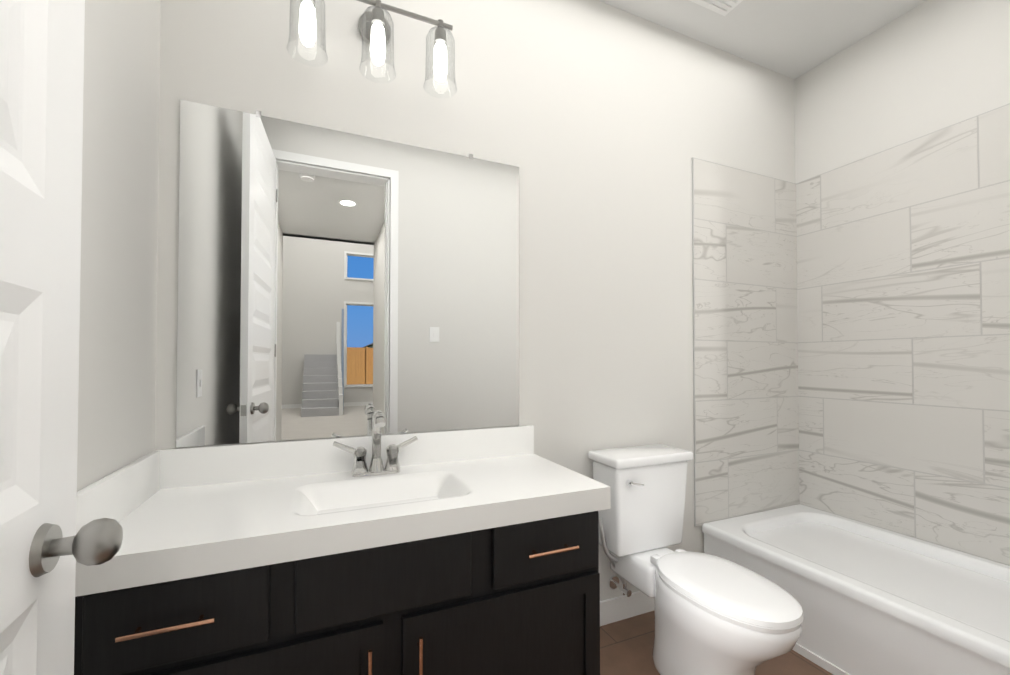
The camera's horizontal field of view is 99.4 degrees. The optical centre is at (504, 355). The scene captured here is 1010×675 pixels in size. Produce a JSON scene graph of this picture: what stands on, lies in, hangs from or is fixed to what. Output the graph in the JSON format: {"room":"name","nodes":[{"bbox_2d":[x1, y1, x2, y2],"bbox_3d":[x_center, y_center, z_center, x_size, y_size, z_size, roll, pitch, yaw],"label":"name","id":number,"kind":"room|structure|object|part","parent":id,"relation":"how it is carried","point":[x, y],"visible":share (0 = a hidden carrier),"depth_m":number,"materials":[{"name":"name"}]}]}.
{"room":"bathroom","nodes":[
{"label":"bathroom","id":0,"kind":"room"},
{"bbox_2d":[77,0,160,491],"bbox_3d":[-0.203,-0.281,-0.954,0.140,3.075,5.095,0,-1,-23],"label":"wall","id":1,"kind":"structure","parent":0,"point":[117,331],"depth_m":1.14,"materials":[{"name":"white paint"}]},
{"bbox_2d":[155,0,794,600],"bbox_3d":[0.320,-0.230,2.122,3.537,3.075,0.140,0,-1,-23],"label":"wall","id":2,"kind":"structure","parent":0,"point":[599,124],"depth_m":2.03,"materials":[{"name":"white paint"}]},
{"bbox_2d":[176,99,518,447],"bbox_3d":[-0.514,-0.279,1.680,1.259,1.180,0.008,0,-1,-23],"label":"mirror","id":3,"kind":"object","parent":2,"relation":"attached to","point":[333,283],"visible":0.94,"depth_m":1.62,"materials":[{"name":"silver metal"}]},
{"bbox_2d":[286,0,456,98],"bbox_3d":[-0.482,-1.200,1.616,0.607,0.297,0.179,0,-1,-23],"label":"light","id":4,"kind":"object","parent":2,"relation":"attached to","point":[374,29],"visible":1,"depth_m":1.59,"materials":[{"name":"glass"}]},
{"bbox_3d":[-0.490,-1.287,1.637,0.570,0.124,0.137,0,-1,-23],"label":"frame","id":5,"kind":"part","parent":4,"relation":"part of","materials":[{"name":"silver metal"}]},
{"bbox_2d":[599,518,617,568],"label":"hose","id":6,"kind":"object","parent":2,"relation":"attached to","point":[611,558],"depth_m":1.86,"materials":[{"name":"silver metal"}]},
{"bbox_2d":[608,575,631,596],"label":"supply valve","id":7,"kind":"object","parent":2,"relation":"attached to","point":[613,582],"depth_m":2.05,"materials":[{"name":"silver metal"}]},
{"bbox_2d":[600,591,653,625],"bbox_3d":[0.601,1.253,2.135,1.034,0.110,0.014,0,-1,-23],"label":"baseboard","id":8,"kind":"structure","parent":2,"relation":"attached to","point":[618,608],"depth_m":2.11,"materials":[{"name":"white paint"}]},
{"bbox_2d":[693,158,799,526],"bbox_3d":[1.437,-0.076,2.516,0.873,2.020,0.001,0,-1,-23],"label":"wall tile","id":9,"kind":"structure","parent":2,"relation":"attached to","point":[746,360],"depth_m":2.50,"materials":[{"name":"tile"}]},
{"bbox_2d":[600,611,832,674],"bbox_3d":[0.685,1.343,1.249,3.537,0.100,1.985,0,-1,-23],"label":"floor","id":10,"kind":"structure","parent":0,"point":[626,646],"depth_m":1.85,"materials":[{"name":"brown tile"}]},
{"bbox_2d":[74,410,610,674],"bbox_3d":[-0.394,0.745,1.399,1.380,1.102,0.586,0,-1,-23],"label":"bathroom vanity","id":11,"kind":"object","parent":10,"relation":"on","point":[466,552],"visible":1,"depth_m":1.20,"materials":[{"name":"brown wood"}]},
{"bbox_2d":[333,410,417,476],"bbox_3d":[-0.458,0.317,1.546,0.303,0.242,0.155,0,-1,-23],"label":"faucet","id":12,"kind":"object","parent":11,"relation":"on","point":[392,468],"depth_m":1.57,"materials":[{"name":"silver metal"}]},
{"bbox_2d":[588,444,803,674],"bbox_3d":[0.761,0.875,1.744,0.448,0.852,0.826,0,-1,-23],"label":"toilet","id":13,"kind":"object","parent":10,"relation":"on","point":[715,615],"visible":0.98,"depth_m":1.69,"materials":[{"name":"white ceramic"}]},
{"bbox_3d":[0.570,0.561,1.878,0.080,0.032,0.029,0,-1,-23],"label":"handle","id":14,"kind":"part","parent":13,"relation":"part of","materials":[{"name":"silver metal"}]},
{"bbox_3d":[0.640,0.696,2.027,0.422,0.400,0.199,0,-1,-23],"label":"tank","id":15,"kind":"part","parent":13,"relation":"part of","materials":[{"name":"white ceramic"}]},
{"bbox_3d":[0.641,0.475,2.028,0.448,0.042,0.223,0,-1,-23],"label":"lid","id":16,"kind":"part","parent":13,"relation":"part of","materials":[{"name":"white ceramic"}]},
{"bbox_3d":[0.814,0.865,1.620,0.356,0.045,0.556,0,-1,-23],"label":"seat","id":17,"kind":"part","parent":13,"relation":"part of","materials":[{"name":"white plastic"}]},
{"bbox_2d":[702,504,1009,674],"bbox_3d":[1.793,1.106,1.727,0.825,0.390,1.691,0,-1,-23],"label":"bathtub","id":18,"kind":"object","parent":10,"relation":"on","point":[872,600],"visible":0.98,"depth_m":1.79,"materials":[{"name":"white ceramic"}]},
{"bbox_2d":[599,0,925,78],"bbox_3d":[0.685,-1.831,1.301,3.537,0.100,1.985,0,-1,-23],"label":"ceiling","id":19,"kind":"structure","parent":0,"point":[793,39],"depth_m":2.29,"materials":[{"name":"white paint"}]},
{"bbox_2d":[689,0,742,15],"bbox_3d":[1.066,-1.759,2.039,0.270,0.020,0.270,0,-1,-23],"label":"ceiling vent","id":20,"kind":"object","parent":19,"relation":"in","point":[723,7],"visible":0.96,"depth_m":2.14,"materials":[{"name":"white"}]},
{"bbox_2d":[794,0,1009,182],"bbox_3d":[2.272,-0.234,1.884,0.140,3.075,1.845,0,-1,-23],"label":"wall","id":21,"kind":"structure","parent":0,"point":[926,67],"depth_m":2.21,"materials":[{"name":"white paint"}]},
{"bbox_2d":[692,103,1009,526],"bbox_3d":[1.775,-0.090,1.743,0.884,2.022,1.705,0,-1,-23],"label":"wall tile edge","id":22,"kind":"object","parent":21,"relation":"attached to","point":[693,313],"visible":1,"depth_m":2.35,"materials":[{"name":"grey tile"}]},
{"bbox_2d":[796,104,1009,565],"bbox_3d":[2.172,-0.086,1.914,0.001,2.020,1.705,0,-1,-23],"label":"wall tile","id":23,"kind":"structure","parent":21,"relation":"attached to","point":[903,282],"depth_m":2.17,"materials":[{"name":"tile"}]},
{"bbox_3d":[1.051,-0.258,0.428,3.257,3.075,0.140,0,-1,-23],"label":"wall","id":24,"kind":"structure","parent":0,"visible":0},
{"bbox_2d":[0,0,84,674],"bbox_3d":[-0.499,-0.078,0.302,0.035,2.700,0.820,0,-1,-27],"label":"door","id":25,"kind":"structure","parent":24,"relation":"in","point":[41,85],"depth_m":0.57,"materials":[{"name":"white paint"}]},
{"bbox_2d":[29,518,122,576],"bbox_3d":[-0.654,0.262,0.600,0.199,0.068,0.141,0,-1,-27],"label":"door knob","id":26,"kind":"object","parent":25,"relation":"attached to","point":[96,542],"depth_m":0.58,"materials":[{"name":"silver metal"}]}
]}

